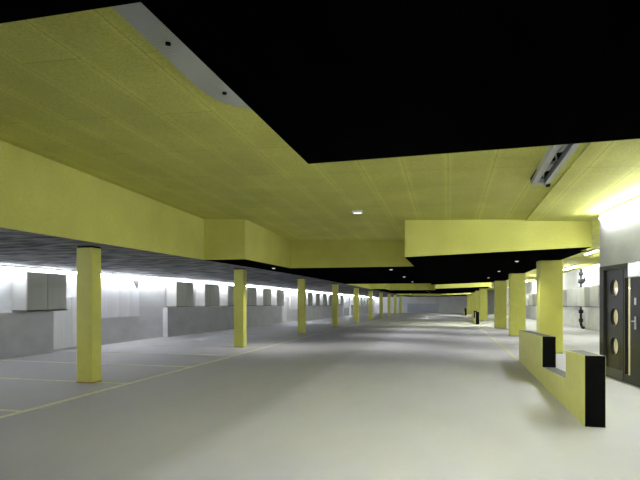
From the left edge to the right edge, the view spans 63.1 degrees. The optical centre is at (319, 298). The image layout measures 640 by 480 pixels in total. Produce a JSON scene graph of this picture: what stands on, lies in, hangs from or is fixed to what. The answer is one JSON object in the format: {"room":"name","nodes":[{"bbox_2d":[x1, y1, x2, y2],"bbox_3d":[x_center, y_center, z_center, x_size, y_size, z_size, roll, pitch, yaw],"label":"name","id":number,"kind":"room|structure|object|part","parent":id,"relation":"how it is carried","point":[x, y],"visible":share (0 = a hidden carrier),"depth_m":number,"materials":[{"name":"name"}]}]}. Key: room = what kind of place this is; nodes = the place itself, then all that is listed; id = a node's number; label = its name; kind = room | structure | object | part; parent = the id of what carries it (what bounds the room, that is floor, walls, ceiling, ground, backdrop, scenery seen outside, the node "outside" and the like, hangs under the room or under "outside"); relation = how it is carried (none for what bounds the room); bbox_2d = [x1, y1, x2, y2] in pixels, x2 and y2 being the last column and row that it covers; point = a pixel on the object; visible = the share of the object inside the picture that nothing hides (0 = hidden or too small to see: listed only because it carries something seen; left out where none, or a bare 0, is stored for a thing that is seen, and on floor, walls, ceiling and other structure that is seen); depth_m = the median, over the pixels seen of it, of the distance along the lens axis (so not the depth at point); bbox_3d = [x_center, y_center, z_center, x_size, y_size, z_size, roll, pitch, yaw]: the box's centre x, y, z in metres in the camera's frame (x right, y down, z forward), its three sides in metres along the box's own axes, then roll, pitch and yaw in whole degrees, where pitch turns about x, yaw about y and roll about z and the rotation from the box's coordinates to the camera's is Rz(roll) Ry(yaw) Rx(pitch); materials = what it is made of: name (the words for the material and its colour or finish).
{"room":"parking garage","nodes":[
{"label":"parking garage","id":0,"kind":"room"},
{"bbox_2d":[0,267,374,350],"bbox_3d":[-2.955,-0.128,34.707,0.300,4.644,94.000,0,0,14],"label":"wall","id":1,"kind":"structure","parent":0,"point":[152,292],"depth_m":19.19,"materials":[{"name":"concrete"}]},
{"bbox_2d":[0,311,53,358],"bbox_3d":[-10.069,0.945,4.765,0.270,1.210,20.450,0,0,14],"label":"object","id":2,"kind":"structure","parent":1,"relation":"attached to","point":[21,333],"depth_m":13.72,"materials":[{"name":"concrete"}]},
{"bbox_2d":[12,272,66,310],"bbox_3d":[-7.587,-0.190,14.113,0.530,1.020,1.460,0,0,14],"label":"upper cabinet","id":3,"kind":"object","parent":1,"relation":"attached to","point":[31,291],"visible":1,"depth_m":13.73,"materials":[{"name":"metal"}]},
{"bbox_3d":[-7.435,-0.207,13.703,0.020,0.965,0.703,0,0,14],"label":"door","id":4,"kind":"part","parent":3,"relation":"part of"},
{"bbox_3d":[-7.553,0.305,14.104,0.460,0.030,1.460,0,0,14],"label":"rail","id":5,"kind":"part","parent":3,"relation":"part of","materials":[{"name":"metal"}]},
{"bbox_3d":[-7.263,-0.207,14.402,0.020,0.965,0.703,0,0,14],"label":"door","id":6,"kind":"part","parent":3,"relation":"part of","materials":[{"name":"grey metal"}]},
{"bbox_2d":[54,297,76,348],"bbox_3d":[-7.496,0.690,15.408,0.065,1.500,1.350,0,0,14],"label":"panel","id":7,"kind":"object","parent":1,"relation":"attached to","point":[65,321],"visible":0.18,"depth_m":15.42,"materials":[{"name":"plastic"}]},
{"bbox_2d":[101,276,139,317],"bbox_3d":[-6.900,-0.060,17.811,0.075,1.360,2.500,0,0,14],"label":"panel","id":8,"kind":"object","parent":1,"relation":"attached to","point":[119,296],"visible":0.93,"depth_m":17.85,"materials":[{"name":"white plastic"}]},
{"bbox_2d":[166,281,193,306],"bbox_3d":[-5.779,-0.187,21.474,0.530,1.020,1.460,0,0,14],"label":"upper cabinet","id":9,"kind":"object","parent":1,"relation":"attached to","point":[178,294],"visible":1,"depth_m":20.94,"materials":[{"name":"metal"}]},
{"bbox_3d":[-5.627,-0.204,21.064,0.020,0.965,0.703,0,0,14],"label":"door","id":10,"kind":"part","parent":9,"relation":"part of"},
{"bbox_3d":[-5.455,-0.204,21.764,0.020,0.965,0.703,0,0,14],"label":"door","id":11,"kind":"part","parent":9,"relation":"part of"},
{"bbox_2d":[196,284,218,306],"bbox_3d":[-5.182,-0.173,23.902,0.530,1.020,1.460,0,0,14],"label":"upper cabinet","id":12,"kind":"object","parent":1,"relation":"attached to","point":[207,295],"visible":1,"depth_m":23.38,"materials":[{"name":"metal"}]},
{"bbox_3d":[-5.030,-0.191,23.492,0.020,0.965,0.703,0,0,14],"label":"door","id":13,"kind":"part","parent":12,"relation":"part of","materials":[{"name":"grey metal"}]},
{"bbox_3d":[-4.859,-0.191,24.191,0.020,0.965,0.703,0,0,14],"label":"door","id":14,"kind":"part","parent":12,"relation":"part of","materials":[{"name":"grey metal"}]},
{"bbox_2d":[163,306,281,336],"bbox_3d":[-4.409,1.003,27.805,0.270,1.325,14.700,0,0,14],"label":"trim","id":15,"kind":"structure","parent":1,"relation":"attached to","point":[177,321],"depth_m":24.25,"materials":[{"name":"concrete"}]},
{"bbox_2d":[220,285,233,305],"bbox_3d":[-4.586,-0.155,26.329,0.530,1.020,1.460,0,0,14],"label":"upper cabinet","id":16,"kind":"object","parent":1,"relation":"attached to","point":[226,292],"visible":0.66,"depth_m":25.63,"materials":[{"name":"metal"}]},
{"bbox_3d":[-4.434,-0.172,25.920,0.020,0.965,0.703,0,0,14],"label":"door","id":17,"kind":"part","parent":16,"relation":"part of","materials":[{"name":"grey metal"}]},
{"bbox_2d":[247,287,256,305],"bbox_3d":[-3.989,-0.134,28.757,0.530,1.020,1.460,0,0,14],"label":"upper cabinet","id":18,"kind":"object","parent":1,"relation":"attached to","point":[251,291],"visible":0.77,"depth_m":28.62,"materials":[{"name":"metal"}]},
{"bbox_3d":[-3.837,-0.151,28.348,0.020,0.965,0.703,0,0,14],"label":"door","id":19,"kind":"part","parent":18,"relation":"part of","materials":[{"name":"grey metal"}]},
{"bbox_3d":[-3.666,-0.151,29.047,0.020,0.965,0.703,0,0,14],"label":"door","id":20,"kind":"part","parent":18,"relation":"part of","materials":[{"name":"grey metal"}]},
{"bbox_2d":[257,288,271,305],"bbox_3d":[-3.393,-0.111,31.185,0.530,1.020,1.460,0,0,14],"label":"upper cabinet","id":21,"kind":"object","parent":1,"relation":"attached to","point":[263,295],"visible":0.94,"depth_m":30.51,"materials":[{"name":"metal"}]},
{"bbox_3d":[-3.241,-0.129,30.776,0.020,0.965,0.703,0,0,14],"label":"door","id":22,"kind":"part","parent":21,"relation":"part of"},
{"bbox_3d":[-3.069,-0.129,31.475,0.020,0.965,0.703,0,0,14],"label":"door","id":23,"kind":"part","parent":21,"relation":"part of","materials":[{"name":"grey"}]},
{"bbox_2d":[271,290,283,305],"bbox_3d":[-2.796,-0.088,33.613,0.530,1.020,1.460,0,0,14],"label":"upper cabinet","id":24,"kind":"object","parent":1,"relation":"attached to","point":[277,296],"visible":0.94,"depth_m":32.98,"materials":[{"name":"metal"}]},
{"bbox_3d":[-2.644,-0.105,33.203,0.020,0.965,0.703,0,0,14],"label":"door","id":25,"kind":"part","parent":24,"relation":"part of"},
{"bbox_3d":[-2.473,-0.105,33.903,0.020,0.965,0.703,0,0,14],"label":"door","id":26,"kind":"part","parent":24,"relation":"part of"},
{"bbox_2d":[282,300,286,321],"bbox_3d":[-2.509,0.812,35.705,0.065,1.500,1.350,0,0,14],"label":"panel","id":27,"kind":"object","parent":1,"relation":"attached to","point":[284,307],"visible":0.56,"depth_m":35.88,"materials":[{"name":"plastic"}]},
{"bbox_2d":[290,291,297,309],"bbox_3d":[-1.842,0.090,38.398,0.075,1.360,2.500,0,0,14],"label":"panel","id":28,"kind":"object","parent":1,"relation":"attached to","point":[293,294],"visible":0.76,"depth_m":37.95,"materials":[{"name":"metal"}]},
{"bbox_2d":[306,292,312,304],"bbox_3d":[-1.007,-0.014,40.896,0.530,1.020,1.460,0,0,14],"label":"upper cabinet","id":29,"kind":"object","parent":1,"relation":"attached to","point":[309,295],"visible":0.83,"depth_m":40.59,"materials":[{"name":"metal"}]},
{"bbox_3d":[-0.683,-0.032,41.186,0.020,0.965,0.703,0,0,14],"label":"door","id":30,"kind":"part","parent":29,"relation":"part of","materials":[{"name":"grey"}]},
{"bbox_2d":[313,293,319,304],"bbox_3d":[-0.410,0.011,43.324,0.530,1.020,1.460,0,0,14],"label":"upper cabinet","id":31,"kind":"object","parent":1,"relation":"attached to","point":[316,296],"visible":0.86,"depth_m":42.76,"materials":[{"name":"metal"}]},
{"bbox_2d":[320,294,326,304],"bbox_3d":[0.186,0.036,45.752,0.530,1.020,1.460,0,0,14],"label":"upper cabinet","id":32,"kind":"object","parent":1,"relation":"attached to","point":[323,297],"visible":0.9,"depth_m":45.16,"materials":[{"name":"metal"}]},
{"bbox_2d":[306,305,342,319],"bbox_3d":[0.435,1.190,47.519,0.270,1.366,15.300,0,0,14],"label":"trim","id":33,"kind":"structure","parent":1,"relation":"attached to","point":[313,312],"depth_m":45.36,"materials":[{"name":"concrete"}]},
{"bbox_2d":[327,294,331,304],"bbox_3d":[0.783,0.062,48.180,0.530,1.020,1.460,0,0,14],"label":"upper cabinet","id":34,"kind":"object","parent":1,"relation":"attached to","point":[329,296],"visible":0.64,"depth_m":47.46,"materials":[{"name":"metal"}]},
{"bbox_2d":[338,295,342,304],"bbox_3d":[1.976,0.113,53.035,0.530,1.020,1.460,0,0,14],"label":"upper cabinet","id":35,"kind":"object","parent":1,"relation":"attached to","point":[340,297],"visible":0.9,"depth_m":52.31,"materials":[{"name":"metal"}]},
{"bbox_2d":[345,296,348,307],"bbox_3d":[3.025,0.297,58.209,0.075,1.360,2.500,0,0,14],"label":"panel","id":36,"kind":"object","parent":1,"relation":"attached to","point":[346,297],"visible":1,"depth_m":58.05,"materials":[{"name":"metal"}]},
{"bbox_2d":[350,296,353,304],"bbox_3d":[3.765,0.190,60.319,0.530,1.020,1.460,0,0,14],"label":"upper cabinet","id":37,"kind":"object","parent":1,"relation":"attached to","point":[351,297],"visible":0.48,"depth_m":59.60,"materials":[{"name":"metal"}]},
{"bbox_2d":[349,305,368,314],"bbox_3d":[5.099,1.391,66.504,0.270,1.359,14.400,0,0,14],"label":"trim","id":38,"kind":"structure","parent":1,"relation":"attached to","point":[363,309],"depth_m":66.86,"materials":[{"name":"concrete"}]},
{"bbox_2d":[359,297,362,304],"bbox_3d":[4.958,0.242,65.174,0.530,1.020,1.460,0,0,14],"label":"upper cabinet","id":39,"kind":"object","parent":1,"relation":"attached to","point":[360,298],"visible":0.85,"depth_m":64.72,"materials":[{"name":"metal"}]},
{"bbox_2d":[0,7,639,267],"bbox_3d":[2.798,-1.597,8.034,13.200,1.283,13.960,0,0,14],"label":"ceiling","id":40,"kind":"structure","parent":0,"point":[104,140],"depth_m":8.02,"materials":[{"name":"yellow paint"}]},
{"bbox_2d":[112,2,250,108],"bbox_3d":[-0.880,-2.045,4.026,1.030,0.132,3.000,0,0,14],"label":"sheet","id":41,"kind":"object","parent":40,"relation":"attached to","point":[146,23],"visible":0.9,"depth_m":4.32,"materials":[{"name":"grey metal"}]},
{"bbox_2d":[352,210,362,213],"bbox_3d":[0.792,-1.830,10.978,0.200,0.055,0.140,0,0,14],"label":"emergency light","id":42,"kind":"object","parent":40,"relation":"attached to","point":[353,211],"visible":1,"depth_m":10.92,"materials":[{"name":"white plastic"}]},
{"bbox_2d":[530,143,579,186],"bbox_3d":[2.859,-1.814,6.083,0.302,0.239,3.782,0,0,14],"label":"fitting","id":43,"kind":"object","parent":40,"relation":"attached to","point":[555,157],"visible":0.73,"depth_m":6.84,"materials":[{"name":"white metal"}]},
{"bbox_3d":[2.766,-1.830,6.091,0.080,0.207,3.752,0,0,15],"label":"rail","id":44,"kind":"part","parent":43,"relation":"part of","materials":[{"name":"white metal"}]},
{"bbox_2d":[530,148,565,179],"bbox_3d":[2.855,-1.870,6.069,0.220,0.126,3.750,0,0,14],"label":"tray","id":45,"kind":"object","parent":43,"relation":"on","point":[559,153],"depth_m":6.84,"materials":[{"name":"grey metal"}]},
{"bbox_3d":[2.962,-1.824,6.043,0.065,0.205,3.750,0,0,14],"label":"rail","id":46,"kind":"part","parent":43,"relation":"part of","materials":[{"name":"grey metal"}]},
{"bbox_2d":[599,195,639,219],"bbox_3d":[5.173,-1.668,7.778,0.050,0.244,4.756,0,0,7],"label":"light strip","id":47,"kind":"object","parent":40,"relation":"attached to","point":[635,198],"visible":1,"depth_m":9.23,"materials":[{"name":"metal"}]},
{"bbox_2d":[0,313,639,479],"bbox_3d":[6.028,1.922,32.500,18.800,0.844,94.000,0,0,14],"label":"floor","id":48,"kind":"structure","parent":0,"point":[410,396],"depth_m":6.83,"materials":[{"name":"concrete"}]},
{"bbox_2d":[0,409,21,411],"bbox_3d":[-6.507,1.498,7.568,5.150,0.003,0.090,0,0,14],"label":"parking line","id":49,"kind":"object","parent":48,"relation":"on","point":[0,409],"depth_m":7.00,"materials":[{"name":"paint"}]},
{"bbox_2d":[0,377,124,383],"bbox_3d":[-5.945,1.498,9.857,5.150,0.003,0.090,0,0,14],"label":"floor marking","id":50,"kind":"object","parent":48,"relation":"on","point":[0,377],"depth_m":9.57,"materials":[{"name":"yellow paint"}]},
{"bbox_2d":[76,246,101,382],"bbox_3d":[-4.181,0.276,9.430,0.326,2.448,0.266,0,0,14],"label":"column","id":51,"kind":"structure","parent":48,"relation":"on","point":[88,257],"depth_m":9.32,"materials":[{"name":"yellow paint"}]},
{"bbox_3d":[-4.181,-0.932,9.430,0.300,0.032,0.240,0,0,14],"label":"bearing plate","id":52,"kind":"part","parent":51,"relation":"part of","materials":[{"name":"black rubber"}]},
{"bbox_2d":[0,360,189,366],"bbox_3d":[-5.383,1.498,12.146,5.150,0.003,0.090,0,0,14],"label":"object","id":53,"kind":"structure","parent":48,"relation":"on","point":[0,360],"depth_m":12.09,"materials":[{"name":"paint"}]},
{"bbox_2d":[116,352,231,355],"bbox_3d":[-4.820,1.498,14.435,5.150,0.003,0.090,0,0,14],"label":"parking line","id":54,"kind":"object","parent":48,"relation":"on","point":[116,352],"depth_m":14.31,"materials":[{"name":"white paint"}]},
{"bbox_2d":[129,344,262,347],"bbox_3d":[-4.258,1.498,16.724,5.150,0.003,0.090,0,0,14],"label":"parking line","id":55,"kind":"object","parent":48,"relation":"on","point":[129,344],"depth_m":16.77,"materials":[{"name":"paint"}]},
{"bbox_2d":[0,313,407,418],"bbox_3d":[4.083,1.785,39.672,0.100,0.576,77.000,0,0,14],"label":"floor marking","id":56,"kind":"object","parent":48,"relation":"on","point":[64,400],"depth_m":9.23,"materials":[{"name":"yellow paint"}]},
{"bbox_2d":[234,268,246,346],"bbox_3d":[-2.494,0.276,16.296,0.326,2.448,0.266,0,0,14],"label":"column","id":57,"kind":"structure","parent":48,"relation":"on","point":[240,274],"depth_m":16.18,"materials":[{"name":"yellow paint"}]},
{"bbox_2d":[298,278,305,332],"bbox_3d":[-0.807,0.295,23.162,0.326,2.448,0.266,0,0,14],"label":"column","id":58,"kind":"structure","parent":48,"relation":"on","point":[301,281],"depth_m":23.04,"materials":[{"name":"yellow paint"}]},
{"bbox_2d":[332,284,337,326],"bbox_3d":[0.879,0.354,30.027,0.326,2.448,0.266,0,0,14],"label":"column","id":59,"kind":"structure","parent":48,"relation":"on","point":[334,286],"depth_m":29.89,"materials":[{"name":"yellow paint"}]},
{"bbox_2d":[354,288,358,321],"bbox_3d":[2.566,0.422,36.893,0.326,2.448,0.266,0,0,14],"label":"column","id":60,"kind":"structure","parent":48,"relation":"on","point":[356,290],"depth_m":36.77,"materials":[{"name":"yellow paint"}]},
{"bbox_2d":[369,290,372,318],"bbox_3d":[4.253,0.493,43.759,0.326,2.448,0.266,0,0,14],"label":"column","id":61,"kind":"structure","parent":48,"relation":"on","point":[370,291],"depth_m":43.65,"materials":[{"name":"yellow paint"}]},
{"bbox_2d":[379,292,382,316],"bbox_3d":[5.940,0.565,50.625,0.326,2.448,0.266,0,0,14],"label":"column","id":62,"kind":"structure","parent":48,"relation":"on","point":[380,293],"depth_m":50.50,"materials":[{"name":"yellow paint"}]},
{"bbox_2d":[388,294,390,315],"bbox_3d":[7.627,0.638,57.491,0.326,2.448,0.266,0,0,14],"label":"column","id":63,"kind":"structure","parent":48,"relation":"on","point":[389,295],"depth_m":57.38,"materials":[{"name":"yellow paint"}]},
{"bbox_2d":[394,295,396,314],"bbox_3d":[9.313,0.711,64.356,0.326,2.448,0.266,0,0,14],"label":"column","id":64,"kind":"structure","parent":48,"relation":"on","point":[395,296],"depth_m":64.22,"materials":[{"name":"yellow paint"}]},
{"bbox_2d":[399,296,401,313],"bbox_3d":[11.000,0.784,71.222,0.326,2.448,0.266,0,0,14],"label":"column","id":65,"kind":"structure","parent":48,"relation":"on","point":[400,297],"depth_m":71.08,"materials":[{"name":"yellow paint"}]},
{"bbox_2d":[467,295,471,313],"bbox_3d":[19.948,0.725,69.585,0.606,2.572,0.556,0,0,14],"label":"pillar","id":66,"kind":"structure","parent":48,"relation":"on","point":[469,297],"depth_m":69.32,"materials":[{"name":"yellow paint"}]},
{"bbox_2d":[472,292,474,310],"bbox_3d":[16.575,0.578,55.853,0.606,2.572,0.556,0,0,14],"label":"pillar","id":67,"kind":"structure","parent":48,"relation":"on","point":[473,293],"depth_m":55.62,"materials":[{"name":"yellow paint"}]},
{"bbox_2d":[472,311,478,323],"bbox_3d":[10.955,1.245,36.793,0.225,0.840,6.750,0,0,14],"label":"barrier","id":68,"kind":"object","parent":48,"relation":"on","point":[475,315],"visible":0.96,"depth_m":33.77,"materials":[{"name":"yellow paint"}]},
{"bbox_3d":[10.848,1.245,36.820,0.004,0.840,6.750,0,0,14],"label":"panel","id":69,"kind":"part","parent":68,"relation":"part of","materials":[{"name":"yellow paint"}]},
{"bbox_2d":[475,291,478,311],"bbox_3d":[14.888,0.506,48.988,0.606,2.572,0.556,0,0,14],"label":"pillar","id":70,"kind":"structure","parent":48,"relation":"on","point":[476,292],"depth_m":48.74,"materials":[{"name":"yellow paint"}]},
{"bbox_2d":[479,288,486,319],"bbox_3d":[13.201,0.434,42.122,0.606,2.572,0.556,0,0,14],"label":"pillar","id":71,"kind":"structure","parent":48,"relation":"on","point":[482,291],"depth_m":41.87,"materials":[{"name":"yellow paint"}]},
{"bbox_2d":[461,314,518,359],"bbox_3d":[12.532,1.785,44.032,0.090,0.576,64.500,0,0,14],"label":"line marking","id":72,"kind":"object","parent":48,"relation":"on","point":[496,341],"depth_m":17.57,"materials":[{"name":"yellow paint"}]},
{"bbox_2d":[494,281,506,327],"bbox_3d":[9.827,0.295,28.390,0.606,2.572,0.556,0,0,14],"label":"pillar","id":73,"kind":"structure","parent":48,"relation":"on","point":[500,287],"depth_m":28.12,"materials":[{"name":"yellow paint"}]},
{"bbox_2d":[509,273,525,335],"bbox_3d":[8.140,0.235,21.524,0.606,2.572,0.556,0,0,14],"label":"pillar","id":74,"kind":"structure","parent":48,"relation":"on","point":[517,281],"depth_m":21.26,"materials":[{"name":"yellow paint"}]},
{"bbox_2d":[536,260,562,353],"bbox_3d":[6.454,0.214,14.659,0.606,2.572,0.556,0,0,14],"label":"pillar","id":75,"kind":"structure","parent":48,"relation":"on","point":[549,273],"depth_m":14.40,"materials":[{"name":"yellow paint"}]},
{"bbox_2d":[519,330,605,427],"bbox_3d":[4.079,1.080,9.360,0.226,0.840,6.750,0,0,15],"label":"barrier","id":76,"kind":"object","parent":48,"relation":"on","point":[581,389],"visible":1,"depth_m":6.83,"materials":[{"name":"yellow paint"}]},
{"bbox_3d":[4.186,1.080,9.332,0.004,0.840,6.750,0,0,15],"label":"panel","id":77,"kind":"part","parent":76,"relation":"part of","materials":[{"name":"yellow paint"}]},
{"bbox_2d":[0,0,639,296],"bbox_3d":[6.028,-0.675,32.500,18.600,0.852,94.000,0,0,14],"label":"ceiling","id":78,"kind":"structure","parent":0,"point":[336,80],"depth_m":2.32,"materials":[{"name":"paint"}]},
{"bbox_2d":[0,265,375,297],"bbox_3d":[-2.083,-0.515,36.913,0.070,0.685,88.700,0,0,14],"label":"light strip","id":79,"kind":"object","parent":78,"relation":"attached to","point":[1,266],"visible":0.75,"depth_m":18.49,"materials":[{"name":"metal"}]},
{"bbox_2d":[348,282,490,289],"bbox_3d":[7.447,-1.446,36.013,8.880,1.420,13.960,0,0,14],"label":"ceiling","id":80,"kind":"structure","parent":0,"point":[416,286],"depth_m":40.10,"materials":[{"name":"yellow paint"}]},
{"bbox_2d":[375,291,493,312],"bbox_3d":[17.278,0.100,78.289,18.800,5.200,0.300,0,0,14],"label":"wall","id":81,"kind":"structure","parent":0,"point":[446,304],"depth_m":77.96,"materials":[{"name":"paint"}]},
{"bbox_2d":[407,304,437,312],"bbox_3d":[15.479,1.394,78.514,4.600,1.400,0.080,0,0,14],"label":"metal gate","id":82,"kind":"object","parent":81,"relation":"attached to","point":[425,308],"visible":1,"depth_m":78.47,"materials":[{"name":"grey metal"}]},
{"bbox_2d":[398,293,471,295],"bbox_3d":[14.194,-1.158,63.477,8.880,1.428,13.960,0,0,14],"label":"ceiling","id":83,"kind":"structure","parent":0,"point":[451,293],"depth_m":69.52,"materials":[{"name":"yellow paint"}]},
{"bbox_2d":[487,221,599,290],"bbox_3d":[16.064,-1.153,43.421,4.320,1.293,68.000,0,0,14],"label":"ceiling","id":84,"kind":"structure","parent":0,"point":[582,260],"depth_m":23.70,"materials":[{"name":"yellow paint"}]},
{"bbox_2d":[563,265,577,269],"bbox_3d":[13.288,-1.657,27.679,0.120,0.105,3.100,0,0,14],"label":"ceiling lamp","id":85,"kind":"object","parent":84,"relation":"attached to","point":[574,266],"visible":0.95,"depth_m":27.36,"materials":[{"name":"white plastic"}]},
{"bbox_2d":[583,248,599,254],"bbox_3d":[10.047,-1.736,19.311,0.140,0.105,1.760,0,0,14],"label":"ceiling lamp","id":86,"kind":"object","parent":84,"relation":"attached to","point":[593,250],"visible":0.98,"depth_m":19.13,"materials":[{"name":"white plastic"}]},
{"bbox_2d":[507,264,599,296],"bbox_3d":[15.011,-0.128,30.293,0.300,4.644,94.000,0,0,14],"label":"wall","id":87,"kind":"structure","parent":0,"point":[570,279],"depth_m":30.06,"materials":[{"name":"paint"}]},
{"bbox_2d":[528,294,532,305],"bbox_3d":[17.976,0.073,44.100,0.530,1.020,1.460,0,0,14],"label":"upper cabinet","id":88,"kind":"object","parent":87,"relation":"attached to","point":[530,296],"visible":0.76,"depth_m":43.48,"materials":[{"name":"metal"}]},
{"bbox_2d":[532,293,535,305],"bbox_3d":[17.375,0.048,41.653,0.530,1.020,1.460,0,0,14],"label":"upper cabinet","id":89,"kind":"object","parent":87,"relation":"attached to","point":[534,294],"visible":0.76,"depth_m":41.43,"materials":[{"name":"metal"}]},
{"bbox_2d":[507,306,598,330],"bbox_3d":[17.695,1.236,41.991,0.170,1.773,66.000,0,0,14],"label":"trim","id":90,"kind":"structure","parent":87,"relation":"attached to","point":[590,315],"depth_m":29.33,"materials":[{"name":"concrete"}]},
{"bbox_2d":[563,290,566,306],"bbox_3d":[14.970,-0.053,31.864,0.530,1.020,1.460,0,0,14],"label":"upper cabinet","id":91,"kind":"object","parent":87,"relation":"attached to","point":[564,291],"visible":0.23,"depth_m":31.19,"materials":[{"name":"metal"}]},
{"bbox_2d":[567,288,576,306],"bbox_3d":[14.368,-0.077,29.416,0.530,1.020,1.460,0,0,14],"label":"upper cabinet","id":92,"kind":"object","parent":87,"relation":"attached to","point":[571,293],"visible":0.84,"depth_m":28.79,"materials":[{"name":"metal"}]},
{"bbox_3d":[14.217,-0.095,29.826,0.020,0.965,0.703,0,0,14],"label":"door","id":93,"kind":"part","parent":92,"relation":"part of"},
{"bbox_3d":[14.045,-0.095,29.127,0.020,0.965,0.703,0,0,14],"label":"door","id":94,"kind":"part","parent":92,"relation":"part of","materials":[{"name":"white"}]},
{"bbox_2d":[578,269,585,328],"bbox_3d":[14.003,-0.002,27.883,0.394,3.212,0.430,0,0,38],"label":"drain pipe","id":95,"kind":"object","parent":87,"relation":"attached to","point":[581,281],"visible":0.83,"depth_m":27.89,"materials":[{"name":"black metal"}]},
{"bbox_2d":[577,287,589,306],"bbox_3d":[13.767,-0.101,26.969,0.530,1.020,1.460,0,0,14],"label":"wall panel","id":96,"kind":"object","parent":87,"relation":"attached to","point":[583,293],"visible":0.88,"depth_m":26.45,"materials":[{"name":"metal"}]},
{"bbox_3d":[13.615,-0.119,27.379,0.020,0.965,0.703,0,0,14],"label":"door","id":97,"kind":"part","parent":96,"relation":"part of","materials":[{"name":"white"}]},
{"bbox_3d":[13.444,-0.119,26.680,0.020,0.965,0.703,0,0,14],"label":"door","id":98,"kind":"part","parent":96,"relation":"part of","materials":[{"name":"white"}]},
{"bbox_2d":[589,285,598,306],"bbox_3d":[13.166,-0.124,24.522,0.530,1.020,1.460,0,0,14],"label":"wall panel","id":99,"kind":"object","parent":87,"relation":"attached to","point":[594,290],"visible":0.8,"depth_m":24.46,"materials":[{"name":"metal"}]},
{"bbox_3d":[13.014,-0.141,24.931,0.020,0.965,0.703,0,0,14],"label":"door","id":100,"kind":"part","parent":99,"relation":"part of","materials":[{"name":"white"}]},
{"bbox_3d":[12.842,-0.141,24.232,0.020,0.965,0.703,0,0,14],"label":"door","id":101,"kind":"part","parent":99,"relation":"part of","materials":[{"name":"white"}]},
{"bbox_2d":[600,199,639,266],"bbox_3d":[4.721,-0.445,2.822,0.180,3.990,15.000,0,0,7],"label":"wall","id":102,"kind":"structure","parent":0,"point":[619,231],"depth_m":9.35,"materials":[{"name":"paint"}]},
{"bbox_2d":[599,262,639,388],"bbox_3d":[5.424,0.435,8.896,0.226,2.130,2.730,0,0,7],"label":"door","id":103,"kind":"structure","parent":102,"relation":"in","point":[619,294],"depth_m":9.48,"materials":[{"name":"black metal"}]},
{"bbox_3d":[5.481,1.385,9.710,0.006,0.170,0.680,0,0,7],"label":"kick plate","id":104,"kind":"part","parent":103,"relation":"part of","materials":[{"name":"grey metal"}]},
{"bbox_3d":[5.439,0.435,8.894,0.195,2.130,2.730,0,0,7],"label":"frame","id":105,"kind":"part","parent":103,"relation":"part of","materials":[{"name":"grey metal"}]},
{"bbox_3d":[5.525,-0.205,9.695,0.008,0.328,0.328,0,0,7],"label":"porthole glass","id":106,"kind":"part","parent":103,"relation":"part of","materials":[{"name":"white glass"}]},
{"bbox_3d":[5.525,0.335,9.695,0.008,0.328,0.328,0,0,7],"label":"porthole glass","id":107,"kind":"part","parent":103,"relation":"part of","materials":[{"name":"white glass"}]},
{"bbox_3d":[5.525,0.875,9.695,0.008,0.328,0.328,0,0,7],"label":"porthole glass","id":108,"kind":"part","parent":103,"relation":"part of","materials":[{"name":"white glass"}]},
{"bbox_3d":[5.457,0.480,9.179,0.008,1.716,0.196,0,0,7],"label":"vision panel","id":109,"kind":"part","parent":103,"relation":"part of","materials":[{"name":"clear glass"}]},
{"bbox_2d":[628,261,639,276],"bbox_3d":[5.290,-0.495,8.770,0.070,0.250,0.348,0,0,7],"label":"sign box","id":110,"kind":"object","parent":103,"relation":"attached to","point":[633,267],"visible":1,"depth_m":8.69,"materials":[{"name":"white plastic"}]}
]}

